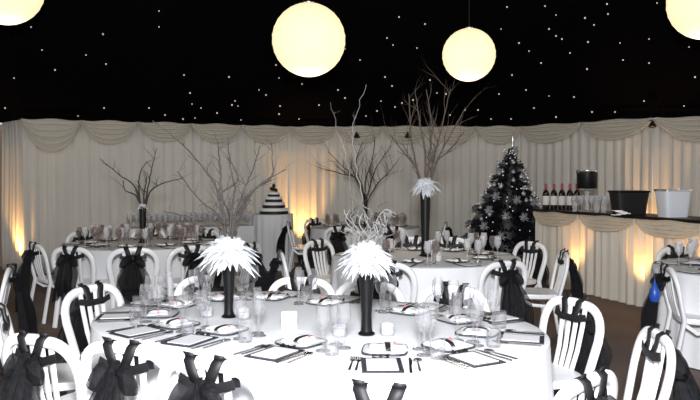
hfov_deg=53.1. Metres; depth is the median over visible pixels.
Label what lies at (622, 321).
floor
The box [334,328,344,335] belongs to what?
light
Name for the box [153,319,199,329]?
dinner plate
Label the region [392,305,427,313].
folded napkin
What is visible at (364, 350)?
dinner plate
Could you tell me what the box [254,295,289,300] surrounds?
dinner plate
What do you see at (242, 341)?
water tumbler
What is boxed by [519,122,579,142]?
fabric swag
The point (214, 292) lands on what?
menu card
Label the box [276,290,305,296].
menu card
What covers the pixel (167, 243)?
folded napkin
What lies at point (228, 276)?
vase
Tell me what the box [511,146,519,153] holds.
flower ornament
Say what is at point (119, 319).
knife
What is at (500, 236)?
flower ornament
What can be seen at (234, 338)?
wine glass
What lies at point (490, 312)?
spoon
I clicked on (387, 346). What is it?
folded napkin
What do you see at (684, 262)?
dinner plate
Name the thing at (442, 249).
dinner plate
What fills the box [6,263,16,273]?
uplight
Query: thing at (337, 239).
sash
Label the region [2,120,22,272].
curtain
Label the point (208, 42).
ceiling
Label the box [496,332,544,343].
menu card
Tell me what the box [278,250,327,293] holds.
bistro chair
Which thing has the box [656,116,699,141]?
fabric swag
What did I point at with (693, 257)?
menu card
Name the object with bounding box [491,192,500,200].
flower ornament
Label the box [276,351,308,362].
knife
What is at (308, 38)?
paper lantern
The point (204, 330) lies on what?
dinner plate
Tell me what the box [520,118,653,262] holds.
curtain
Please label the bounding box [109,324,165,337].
menu card
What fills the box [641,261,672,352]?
sash
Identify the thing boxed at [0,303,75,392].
bistro chair
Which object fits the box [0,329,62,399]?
sash
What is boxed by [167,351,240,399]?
sash
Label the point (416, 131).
fabric swag
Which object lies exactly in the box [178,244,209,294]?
sash
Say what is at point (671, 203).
ice bucket
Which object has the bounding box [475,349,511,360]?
knife
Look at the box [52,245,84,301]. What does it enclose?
sash
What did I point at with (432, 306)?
folded napkin
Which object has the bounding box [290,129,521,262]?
curtain
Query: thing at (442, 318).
dinner plate
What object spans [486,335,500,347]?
water tumbler
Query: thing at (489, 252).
menu card
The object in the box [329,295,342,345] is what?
champagne flute
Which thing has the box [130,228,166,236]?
bistro chair
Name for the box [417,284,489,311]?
bistro chair
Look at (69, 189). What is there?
curtain
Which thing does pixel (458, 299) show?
sash
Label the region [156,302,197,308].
dinner plate
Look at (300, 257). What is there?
uplight
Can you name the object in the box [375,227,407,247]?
bistro chair
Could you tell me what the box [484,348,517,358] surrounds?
spoon
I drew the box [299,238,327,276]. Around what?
sash
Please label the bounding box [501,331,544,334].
knife
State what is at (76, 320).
sash
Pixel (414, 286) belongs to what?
bistro chair
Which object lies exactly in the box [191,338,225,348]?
knife
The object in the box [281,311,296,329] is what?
table number card
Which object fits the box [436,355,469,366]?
fork
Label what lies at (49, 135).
fabric swag
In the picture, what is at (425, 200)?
vase
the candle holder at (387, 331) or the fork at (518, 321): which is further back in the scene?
the fork at (518, 321)
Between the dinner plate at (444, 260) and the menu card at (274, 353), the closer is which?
the menu card at (274, 353)
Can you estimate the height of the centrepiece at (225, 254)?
1.089 m
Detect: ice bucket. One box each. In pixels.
[576,170,597,188]
[608,190,650,214]
[654,189,692,217]
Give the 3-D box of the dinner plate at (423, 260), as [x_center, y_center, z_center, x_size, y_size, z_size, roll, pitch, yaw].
[0.576,0.558,6.337,0.200,0.016,0.200,1,2,19]
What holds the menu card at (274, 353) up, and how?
on the banquet table at (529, 376)
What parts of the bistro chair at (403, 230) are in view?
frame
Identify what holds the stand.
on the bar
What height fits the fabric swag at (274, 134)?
0.342 m
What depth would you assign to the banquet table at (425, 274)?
6.10 m
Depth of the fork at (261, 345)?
3.09 m
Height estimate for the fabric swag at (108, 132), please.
0.402 m
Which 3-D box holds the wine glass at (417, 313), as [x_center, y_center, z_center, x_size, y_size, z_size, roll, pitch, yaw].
[0.316,0.562,2.978,0.068,0.200,0.068,0,2,0]
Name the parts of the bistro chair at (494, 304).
seat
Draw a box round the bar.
[532,208,699,306]
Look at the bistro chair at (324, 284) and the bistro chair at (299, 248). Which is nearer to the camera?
the bistro chair at (324, 284)
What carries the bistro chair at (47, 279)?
on the floor
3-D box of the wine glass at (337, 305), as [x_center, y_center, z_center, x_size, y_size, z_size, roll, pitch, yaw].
[-0.028,0.558,3.107,0.068,0.200,0.068,0,2,0]
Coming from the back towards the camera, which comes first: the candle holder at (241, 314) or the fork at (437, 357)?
the candle holder at (241, 314)
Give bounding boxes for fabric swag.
[21,118,80,152]
[81,120,137,144]
[138,122,190,141]
[191,123,242,142]
[243,125,289,143]
[290,126,335,144]
[336,126,382,144]
[383,126,428,144]
[430,126,475,144]
[476,126,520,144]
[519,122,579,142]
[580,118,651,140]
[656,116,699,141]
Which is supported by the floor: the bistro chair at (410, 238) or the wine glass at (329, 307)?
the bistro chair at (410, 238)
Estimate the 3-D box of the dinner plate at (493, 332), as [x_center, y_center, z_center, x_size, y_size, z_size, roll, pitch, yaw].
[0.618,0.643,3.386,0.200,0.016,0.200,1,2,26]
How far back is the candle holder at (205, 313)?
3.80 m
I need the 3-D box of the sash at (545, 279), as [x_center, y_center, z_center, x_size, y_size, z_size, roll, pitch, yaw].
[2.030,0.694,7.667,0.239,0.525,0.276,-1,2,-31]
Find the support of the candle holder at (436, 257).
on the banquet table at (425, 274)
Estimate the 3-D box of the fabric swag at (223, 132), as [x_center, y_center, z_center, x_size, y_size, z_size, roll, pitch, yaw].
[-2.288,-1.152,12.102,0.886,0.342,0.094,-1,2,-21]
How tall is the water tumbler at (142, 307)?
0.085 m
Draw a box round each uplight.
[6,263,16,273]
[297,254,303,264]
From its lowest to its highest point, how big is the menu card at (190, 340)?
0.021 m
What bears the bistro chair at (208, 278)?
on the floor
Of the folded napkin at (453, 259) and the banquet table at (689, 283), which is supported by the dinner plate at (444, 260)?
the folded napkin at (453, 259)
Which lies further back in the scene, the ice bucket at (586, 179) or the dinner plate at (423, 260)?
the ice bucket at (586, 179)
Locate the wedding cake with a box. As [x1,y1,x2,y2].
[259,184,287,214]
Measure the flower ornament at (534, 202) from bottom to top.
0.164 m
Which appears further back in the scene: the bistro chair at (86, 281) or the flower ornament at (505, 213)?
the flower ornament at (505, 213)
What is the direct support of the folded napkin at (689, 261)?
on the dinner plate at (684, 262)
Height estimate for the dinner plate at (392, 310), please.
0.016 m
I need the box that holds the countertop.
[532,208,699,223]
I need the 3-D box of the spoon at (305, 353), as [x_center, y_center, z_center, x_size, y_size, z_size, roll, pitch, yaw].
[-0.209,0.659,2.933,0.038,0.007,0.185,1,2,28]
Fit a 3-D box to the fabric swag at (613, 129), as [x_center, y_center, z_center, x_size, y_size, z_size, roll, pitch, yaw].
[4.244,-1.128,11.258,0.094,0.342,1.214,-1,2,-42]
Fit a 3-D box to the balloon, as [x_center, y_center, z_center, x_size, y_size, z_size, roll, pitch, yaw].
[2.375,0.672,5.498,0.082,0.242,0.240,0,2,11]
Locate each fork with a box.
[106,324,141,331]
[155,333,188,341]
[233,344,264,354]
[241,344,273,353]
[348,356,356,369]
[355,357,361,369]
[435,356,466,368]
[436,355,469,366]
[489,320,522,323]
[492,321,524,324]
[492,340,537,344]
[495,341,540,345]
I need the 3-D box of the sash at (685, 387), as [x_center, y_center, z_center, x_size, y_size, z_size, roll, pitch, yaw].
[1.445,0.824,3.124,0.239,0.525,0.276,0,2,6]
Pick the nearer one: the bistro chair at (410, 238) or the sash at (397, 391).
the sash at (397, 391)
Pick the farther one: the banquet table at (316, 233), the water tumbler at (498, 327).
the banquet table at (316, 233)
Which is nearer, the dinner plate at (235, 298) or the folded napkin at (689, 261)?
the dinner plate at (235, 298)
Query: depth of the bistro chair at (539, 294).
6.55 m
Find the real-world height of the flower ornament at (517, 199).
0.164 m
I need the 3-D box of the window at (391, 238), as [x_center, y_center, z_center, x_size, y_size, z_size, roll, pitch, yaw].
[0.627,0.630,9.903,0.276,0.525,0.239,0,2,-16]
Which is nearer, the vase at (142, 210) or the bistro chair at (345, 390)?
the bistro chair at (345, 390)
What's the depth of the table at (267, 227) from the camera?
11.46 m
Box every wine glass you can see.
[139,288,152,322]
[176,293,188,332]
[233,298,246,339]
[252,294,265,336]
[316,307,330,352]
[337,305,350,349]
[375,277,385,311]
[417,313,431,356]
[423,306,437,352]
[432,279,443,316]
[466,299,480,342]
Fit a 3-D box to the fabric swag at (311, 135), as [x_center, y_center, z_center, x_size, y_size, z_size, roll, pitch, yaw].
[-0.671,-1.166,12.576,0.842,0.342,0.096,0,2,0]
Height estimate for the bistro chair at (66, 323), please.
0.835 m
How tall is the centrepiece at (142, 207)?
1.222 m
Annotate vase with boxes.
[138,207,147,242]
[221,263,236,317]
[358,269,374,335]
[363,194,367,226]
[419,190,431,256]
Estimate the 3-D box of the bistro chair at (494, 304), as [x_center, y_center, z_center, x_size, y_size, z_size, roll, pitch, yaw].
[1.185,0.914,6.016,0.505,0.835,0.508,-1,2,-27]
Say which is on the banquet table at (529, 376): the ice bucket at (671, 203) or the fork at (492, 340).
the fork at (492, 340)
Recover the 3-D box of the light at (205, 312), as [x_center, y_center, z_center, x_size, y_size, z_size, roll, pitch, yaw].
[-0.780,0.615,3.819,0.054,0.029,0.054,0,2,0]
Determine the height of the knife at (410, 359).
0.003 m
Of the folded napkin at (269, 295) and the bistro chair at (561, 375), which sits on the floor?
the bistro chair at (561, 375)
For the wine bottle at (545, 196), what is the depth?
9.97 m
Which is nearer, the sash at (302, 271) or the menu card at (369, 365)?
the menu card at (369, 365)
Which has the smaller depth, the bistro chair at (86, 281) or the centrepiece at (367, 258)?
the centrepiece at (367, 258)
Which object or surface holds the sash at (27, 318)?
attached to the bistro chair at (6, 285)
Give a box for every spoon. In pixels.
[97,319,133,322]
[141,331,172,339]
[203,339,230,347]
[287,352,312,362]
[413,358,421,370]
[468,312,495,314]
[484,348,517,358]
[505,329,543,332]
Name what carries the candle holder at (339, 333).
on the banquet table at (529, 376)
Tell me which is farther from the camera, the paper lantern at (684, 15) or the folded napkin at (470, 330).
the paper lantern at (684, 15)
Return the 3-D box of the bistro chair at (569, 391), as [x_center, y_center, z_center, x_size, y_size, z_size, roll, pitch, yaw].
[0.659,1.012,2.598,0.505,0.835,0.508,-2,2,-44]
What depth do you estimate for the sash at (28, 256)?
7.33 m
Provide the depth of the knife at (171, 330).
3.35 m
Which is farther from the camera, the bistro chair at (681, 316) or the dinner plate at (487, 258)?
the dinner plate at (487, 258)
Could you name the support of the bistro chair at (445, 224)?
on the floor
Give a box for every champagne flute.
[251,289,263,333]
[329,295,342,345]
[412,299,424,350]
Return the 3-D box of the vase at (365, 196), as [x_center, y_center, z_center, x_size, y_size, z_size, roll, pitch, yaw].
[0.250,0.162,11.209,0.096,0.530,0.096,0,2,0]
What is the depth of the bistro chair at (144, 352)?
2.88 m
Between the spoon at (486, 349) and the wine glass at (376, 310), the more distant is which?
the wine glass at (376, 310)
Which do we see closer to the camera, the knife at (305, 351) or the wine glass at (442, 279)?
the knife at (305, 351)
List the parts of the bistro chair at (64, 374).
frame, seat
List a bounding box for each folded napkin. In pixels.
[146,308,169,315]
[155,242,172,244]
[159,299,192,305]
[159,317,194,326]
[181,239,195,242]
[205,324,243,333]
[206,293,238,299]
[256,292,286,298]
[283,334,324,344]
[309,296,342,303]
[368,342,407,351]
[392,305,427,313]
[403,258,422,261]
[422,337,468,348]
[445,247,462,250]
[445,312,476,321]
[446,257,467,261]
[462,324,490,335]
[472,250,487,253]
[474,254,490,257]
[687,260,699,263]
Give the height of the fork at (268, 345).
0.003 m
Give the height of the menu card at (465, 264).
0.021 m
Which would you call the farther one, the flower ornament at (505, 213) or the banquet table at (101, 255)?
the flower ornament at (505, 213)
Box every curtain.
[0,124,2,266]
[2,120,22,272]
[21,123,289,273]
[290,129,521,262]
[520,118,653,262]
[653,119,699,222]
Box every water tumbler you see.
[129,307,142,324]
[238,331,251,342]
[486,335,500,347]
[493,310,506,328]
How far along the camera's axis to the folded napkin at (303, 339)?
3.15 m
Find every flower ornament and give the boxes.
[479,222,488,230]
[484,206,493,213]
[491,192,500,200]
[496,232,505,240]
[501,212,510,220]
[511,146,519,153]
[512,196,521,204]
[519,213,528,221]
[530,198,538,206]
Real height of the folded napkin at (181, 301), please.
0.034 m
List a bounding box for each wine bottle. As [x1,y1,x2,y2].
[542,183,549,208]
[550,183,557,209]
[558,183,565,209]
[566,183,572,209]
[573,184,580,209]
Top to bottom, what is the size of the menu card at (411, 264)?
0.021 m
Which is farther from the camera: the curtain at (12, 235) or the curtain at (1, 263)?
the curtain at (1, 263)
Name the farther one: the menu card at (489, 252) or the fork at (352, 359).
the menu card at (489, 252)
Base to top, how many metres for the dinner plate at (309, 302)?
0.016 m
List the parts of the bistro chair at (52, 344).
seat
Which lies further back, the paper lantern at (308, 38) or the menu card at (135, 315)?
the paper lantern at (308, 38)
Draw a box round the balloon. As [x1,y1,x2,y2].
[649,269,660,302]
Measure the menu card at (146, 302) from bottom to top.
0.021 m
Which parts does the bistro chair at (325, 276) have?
seat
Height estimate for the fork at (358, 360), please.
0.003 m
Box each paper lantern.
[0,0,43,24]
[272,0,344,76]
[442,27,495,81]
[666,0,699,39]
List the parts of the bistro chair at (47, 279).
seat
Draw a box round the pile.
[611,210,630,214]
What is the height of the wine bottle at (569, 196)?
0.370 m
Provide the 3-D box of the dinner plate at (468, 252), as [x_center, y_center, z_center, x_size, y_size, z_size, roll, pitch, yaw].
[1.300,0.539,7.022,0.200,0.016,0.200,0,2,-11]
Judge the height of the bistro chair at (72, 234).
0.835 m
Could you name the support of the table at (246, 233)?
on the floor
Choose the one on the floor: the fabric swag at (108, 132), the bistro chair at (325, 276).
the bistro chair at (325, 276)
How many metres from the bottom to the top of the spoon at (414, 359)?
0.007 m
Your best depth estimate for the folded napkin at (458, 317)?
3.65 m
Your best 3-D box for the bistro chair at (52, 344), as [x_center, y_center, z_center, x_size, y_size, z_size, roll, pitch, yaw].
[-1.253,0.993,3.256,0.505,0.835,0.508,1,2,27]
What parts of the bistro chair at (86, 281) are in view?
seat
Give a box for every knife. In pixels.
[94,319,136,320]
[133,330,172,338]
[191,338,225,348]
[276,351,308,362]
[409,357,412,372]
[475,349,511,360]
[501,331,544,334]
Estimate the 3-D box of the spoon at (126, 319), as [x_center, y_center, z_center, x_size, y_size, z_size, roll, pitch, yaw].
[-1.233,0.637,3.685,0.185,0.007,0.038,0,2,-13]
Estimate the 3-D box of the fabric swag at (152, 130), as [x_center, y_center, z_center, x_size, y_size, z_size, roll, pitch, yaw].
[-3.110,-1.143,11.783,0.886,0.342,0.094,-1,2,-21]
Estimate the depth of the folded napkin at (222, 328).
3.39 m
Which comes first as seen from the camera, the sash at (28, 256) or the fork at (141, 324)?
the fork at (141, 324)
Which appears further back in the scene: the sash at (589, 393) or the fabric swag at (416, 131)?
the fabric swag at (416, 131)
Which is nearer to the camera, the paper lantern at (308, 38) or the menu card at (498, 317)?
the menu card at (498, 317)
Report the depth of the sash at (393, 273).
5.64 m
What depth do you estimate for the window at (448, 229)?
10.94 m
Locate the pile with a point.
(621, 212)
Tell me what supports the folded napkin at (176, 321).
on the dinner plate at (162, 325)
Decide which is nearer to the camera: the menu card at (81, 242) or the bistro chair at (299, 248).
the menu card at (81, 242)
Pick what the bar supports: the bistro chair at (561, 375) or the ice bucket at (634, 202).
the ice bucket at (634, 202)
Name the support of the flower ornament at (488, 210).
attached to the tree
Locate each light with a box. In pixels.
[202,309,211,315]
[239,311,248,317]
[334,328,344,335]
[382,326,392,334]
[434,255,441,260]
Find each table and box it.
[59,237,222,317]
[90,291,553,399]
[122,224,254,271]
[252,213,293,270]
[310,223,420,274]
[330,247,521,312]
[649,258,699,369]
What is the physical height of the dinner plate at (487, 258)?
0.016 m
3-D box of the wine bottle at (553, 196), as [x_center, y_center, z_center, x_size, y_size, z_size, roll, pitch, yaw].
[2.905,-0.051,9.973,0.101,0.370,0.100,0,2,0]
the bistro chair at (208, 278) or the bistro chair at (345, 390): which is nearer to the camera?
the bistro chair at (345, 390)
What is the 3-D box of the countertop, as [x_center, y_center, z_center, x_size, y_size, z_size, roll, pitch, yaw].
[3.451,0.186,8.822,0.580,0.035,3.208,-1,2,-19]
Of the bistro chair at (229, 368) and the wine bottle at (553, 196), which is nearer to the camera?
the bistro chair at (229, 368)
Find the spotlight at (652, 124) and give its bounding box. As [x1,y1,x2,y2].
[648,120,656,127]
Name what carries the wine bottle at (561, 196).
on the bar
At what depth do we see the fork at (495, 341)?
3.18 m
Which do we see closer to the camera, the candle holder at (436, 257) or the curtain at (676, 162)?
the candle holder at (436, 257)
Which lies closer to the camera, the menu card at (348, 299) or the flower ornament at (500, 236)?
the menu card at (348, 299)
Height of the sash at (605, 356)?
0.605 m
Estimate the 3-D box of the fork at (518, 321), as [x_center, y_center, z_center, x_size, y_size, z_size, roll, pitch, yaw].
[0.826,0.640,3.642,0.204,0.003,0.025,-1,2,-27]
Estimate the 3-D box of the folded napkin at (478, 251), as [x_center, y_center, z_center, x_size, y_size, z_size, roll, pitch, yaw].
[1.299,0.517,7.021,0.124,0.034,0.172,0,2,-11]
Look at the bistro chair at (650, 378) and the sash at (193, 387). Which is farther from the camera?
the bistro chair at (650, 378)
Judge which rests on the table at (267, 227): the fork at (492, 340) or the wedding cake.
the wedding cake
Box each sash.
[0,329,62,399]
[2,262,37,349]
[15,241,41,312]
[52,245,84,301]
[57,280,109,358]
[86,336,153,399]
[116,246,150,302]
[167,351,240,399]
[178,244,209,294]
[246,241,267,290]
[264,249,283,290]
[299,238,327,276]
[327,225,348,265]
[351,379,406,399]
[374,260,402,300]
[433,281,476,309]
[491,258,533,324]
[520,239,548,286]
[555,293,612,374]
[558,248,582,298]
[570,366,615,399]
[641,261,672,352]
[641,323,699,399]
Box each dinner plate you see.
[139,310,178,317]
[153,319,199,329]
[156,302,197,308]
[199,325,248,335]
[206,295,240,301]
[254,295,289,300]
[275,337,327,348]
[306,299,344,305]
[361,343,407,355]
[389,308,430,315]
[402,260,425,262]
[421,338,475,351]
[436,316,481,324]
[442,249,463,251]
[444,260,468,262]
[455,326,500,337]
[468,252,490,254]
[470,256,493,259]
[682,261,699,265]
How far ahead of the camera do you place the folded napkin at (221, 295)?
4.33 m
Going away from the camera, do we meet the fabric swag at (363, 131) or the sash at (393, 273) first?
the sash at (393, 273)
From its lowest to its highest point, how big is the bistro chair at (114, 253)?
0.835 m
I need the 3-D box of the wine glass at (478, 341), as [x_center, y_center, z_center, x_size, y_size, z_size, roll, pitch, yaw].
[0.568,0.555,3.225,0.068,0.200,0.068,0,2,0]
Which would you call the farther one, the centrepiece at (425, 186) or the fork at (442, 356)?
the centrepiece at (425, 186)
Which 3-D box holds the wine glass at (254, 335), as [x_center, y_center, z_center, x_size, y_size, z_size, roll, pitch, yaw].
[-0.435,0.551,3.352,0.068,0.200,0.068,0,2,0]
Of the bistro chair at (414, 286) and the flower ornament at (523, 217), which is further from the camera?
the flower ornament at (523, 217)
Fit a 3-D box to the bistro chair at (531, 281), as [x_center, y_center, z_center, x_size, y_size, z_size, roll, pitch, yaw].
[1.770,0.871,7.509,0.508,0.835,0.505,-1,2,-31]
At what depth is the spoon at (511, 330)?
3.44 m
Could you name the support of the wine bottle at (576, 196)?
on the bar
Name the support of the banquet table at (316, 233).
on the floor
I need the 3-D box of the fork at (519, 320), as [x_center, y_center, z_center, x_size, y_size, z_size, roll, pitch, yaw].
[0.818,0.639,3.666,0.204,0.003,0.025,-1,2,-22]
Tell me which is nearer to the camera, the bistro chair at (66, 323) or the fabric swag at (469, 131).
the bistro chair at (66, 323)
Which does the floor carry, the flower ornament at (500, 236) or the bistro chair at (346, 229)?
the bistro chair at (346, 229)
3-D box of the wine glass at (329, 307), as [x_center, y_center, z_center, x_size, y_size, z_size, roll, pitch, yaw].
[-0.117,0.560,3.056,0.068,0.200,0.068,0,2,0]
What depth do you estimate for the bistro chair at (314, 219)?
12.03 m
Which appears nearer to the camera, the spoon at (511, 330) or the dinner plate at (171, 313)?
the spoon at (511, 330)
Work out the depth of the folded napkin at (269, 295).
4.35 m
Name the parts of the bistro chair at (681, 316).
frame, seat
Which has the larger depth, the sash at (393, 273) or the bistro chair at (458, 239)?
the bistro chair at (458, 239)
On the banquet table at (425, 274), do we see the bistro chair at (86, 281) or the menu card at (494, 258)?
the menu card at (494, 258)
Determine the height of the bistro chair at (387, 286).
0.835 m
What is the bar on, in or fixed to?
on the floor
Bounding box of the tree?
[459,135,538,261]
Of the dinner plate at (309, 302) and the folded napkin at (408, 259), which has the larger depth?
the folded napkin at (408, 259)
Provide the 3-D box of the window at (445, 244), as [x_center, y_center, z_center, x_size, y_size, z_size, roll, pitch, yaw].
[1.175,0.716,8.297,0.319,0.605,0.241,1,2,26]
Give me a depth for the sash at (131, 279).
6.83 m
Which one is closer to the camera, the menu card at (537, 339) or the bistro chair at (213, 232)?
the menu card at (537, 339)
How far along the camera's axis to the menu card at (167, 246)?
7.70 m
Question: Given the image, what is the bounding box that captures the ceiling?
[0,0,699,126]
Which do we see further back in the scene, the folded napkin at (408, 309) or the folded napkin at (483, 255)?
the folded napkin at (483, 255)
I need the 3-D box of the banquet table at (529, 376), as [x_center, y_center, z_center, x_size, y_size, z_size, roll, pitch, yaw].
[-0.222,1.013,3.730,2.602,0.739,1.738,1,2,30]
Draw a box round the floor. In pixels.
[0,262,699,399]
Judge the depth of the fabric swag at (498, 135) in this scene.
12.58 m
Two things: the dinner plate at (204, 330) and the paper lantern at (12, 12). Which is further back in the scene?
the paper lantern at (12, 12)
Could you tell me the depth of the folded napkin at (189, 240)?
8.19 m
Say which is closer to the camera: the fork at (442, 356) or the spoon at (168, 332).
the fork at (442, 356)
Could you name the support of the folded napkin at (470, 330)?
on the dinner plate at (493, 332)
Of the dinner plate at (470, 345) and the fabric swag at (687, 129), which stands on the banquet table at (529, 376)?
the dinner plate at (470, 345)
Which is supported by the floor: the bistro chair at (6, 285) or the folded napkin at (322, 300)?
the bistro chair at (6, 285)
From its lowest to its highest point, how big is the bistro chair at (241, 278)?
0.835 m
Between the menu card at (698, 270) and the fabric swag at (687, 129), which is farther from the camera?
the fabric swag at (687, 129)
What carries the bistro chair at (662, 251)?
on the floor
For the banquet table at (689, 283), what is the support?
on the floor
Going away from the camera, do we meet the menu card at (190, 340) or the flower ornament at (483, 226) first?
the menu card at (190, 340)
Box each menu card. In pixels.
[63,241,83,243]
[95,311,140,319]
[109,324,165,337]
[125,299,167,306]
[160,245,177,248]
[161,331,218,346]
[204,291,223,295]
[244,343,304,361]
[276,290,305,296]
[332,295,359,302]
[361,354,404,372]
[403,261,416,266]
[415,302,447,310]
[443,348,505,367]
[453,261,481,266]
[475,314,523,322]
[489,252,513,254]
[491,257,517,260]
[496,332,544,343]
[654,261,680,264]
[677,268,699,273]
[682,256,699,259]
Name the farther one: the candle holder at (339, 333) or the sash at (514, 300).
the sash at (514, 300)
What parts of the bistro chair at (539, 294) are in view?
seat, frame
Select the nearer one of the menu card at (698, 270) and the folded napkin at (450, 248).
the menu card at (698, 270)
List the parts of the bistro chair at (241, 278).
seat, frame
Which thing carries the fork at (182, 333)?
on the banquet table at (529, 376)
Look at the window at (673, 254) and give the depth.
7.02 m
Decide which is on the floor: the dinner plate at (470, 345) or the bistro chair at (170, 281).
the bistro chair at (170, 281)
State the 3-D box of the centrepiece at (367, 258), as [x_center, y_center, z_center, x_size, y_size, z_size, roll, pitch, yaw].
[0.070,0.055,3.419,0.315,1.188,0.432,0,2,-4]
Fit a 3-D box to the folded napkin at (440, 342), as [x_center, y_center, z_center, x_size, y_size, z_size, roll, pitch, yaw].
[0.422,0.629,3.115,0.172,0.034,0.124,-1,2,-29]
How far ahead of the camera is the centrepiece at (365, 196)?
11.18 m
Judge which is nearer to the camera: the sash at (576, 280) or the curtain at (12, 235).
the sash at (576, 280)
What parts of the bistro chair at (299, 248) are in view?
frame, seat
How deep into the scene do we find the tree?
11.13 m
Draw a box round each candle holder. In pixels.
[200,306,213,317]
[237,308,250,319]
[332,324,346,337]
[380,322,394,336]
[433,252,442,262]
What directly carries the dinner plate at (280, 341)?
on the banquet table at (529, 376)
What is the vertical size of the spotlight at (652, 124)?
0.128 m
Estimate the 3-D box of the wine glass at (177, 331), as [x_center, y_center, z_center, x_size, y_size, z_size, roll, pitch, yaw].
[-0.824,0.549,3.443,0.068,0.200,0.068,0,2,0]
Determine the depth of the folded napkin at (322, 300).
4.17 m
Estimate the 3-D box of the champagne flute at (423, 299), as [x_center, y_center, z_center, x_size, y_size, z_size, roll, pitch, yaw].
[0.306,0.546,3.088,0.064,0.225,0.062,0,2,0]
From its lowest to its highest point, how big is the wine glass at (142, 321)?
0.200 m
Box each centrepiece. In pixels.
[100,144,195,242]
[153,121,292,317]
[306,115,404,226]
[330,87,397,335]
[381,62,484,256]
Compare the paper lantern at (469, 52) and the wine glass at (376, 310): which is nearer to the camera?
the wine glass at (376, 310)
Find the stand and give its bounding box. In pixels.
[579,189,594,211]
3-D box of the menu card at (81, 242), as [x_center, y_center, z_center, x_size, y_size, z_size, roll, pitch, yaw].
[-3.251,0.501,8.229,0.215,0.021,0.165,0,2,-6]
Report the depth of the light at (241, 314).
3.74 m
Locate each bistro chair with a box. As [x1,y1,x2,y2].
[0,265,13,352]
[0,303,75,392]
[1,333,87,399]
[26,243,53,323]
[51,246,109,327]
[61,283,124,393]
[65,231,100,242]
[80,340,177,399]
[107,247,159,308]
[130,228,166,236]
[157,245,211,297]
[157,355,267,399]
[174,274,244,295]
[192,230,220,237]
[210,243,261,290]
[268,277,334,294]
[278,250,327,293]
[287,222,310,271]
[303,240,334,286]
[304,218,325,241]
[316,383,437,399]
[323,227,356,273]
[334,281,405,301]
[358,262,417,302]
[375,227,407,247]
[390,236,430,247]
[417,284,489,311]
[431,237,469,247]
[433,223,446,247]
[474,261,527,311]
[512,241,546,313]
[525,250,569,334]
[539,296,603,389]
[553,369,617,399]
[623,326,675,399]
[655,246,697,260]
[659,264,699,351]
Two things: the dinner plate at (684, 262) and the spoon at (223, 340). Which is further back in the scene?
the dinner plate at (684, 262)
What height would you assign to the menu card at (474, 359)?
0.021 m
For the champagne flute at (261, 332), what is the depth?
3.41 m
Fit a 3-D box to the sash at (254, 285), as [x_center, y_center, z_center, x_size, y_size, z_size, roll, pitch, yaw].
[-0.988,0.823,7.357,0.237,0.765,0.358,1,2,26]
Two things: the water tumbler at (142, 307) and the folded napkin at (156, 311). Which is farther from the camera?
the folded napkin at (156, 311)
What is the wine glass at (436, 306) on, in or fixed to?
on the banquet table at (529, 376)
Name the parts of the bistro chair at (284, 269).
frame, seat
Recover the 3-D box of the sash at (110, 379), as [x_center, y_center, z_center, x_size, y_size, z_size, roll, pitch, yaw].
[-0.956,0.832,2.833,0.276,0.525,0.239,1,2,22]

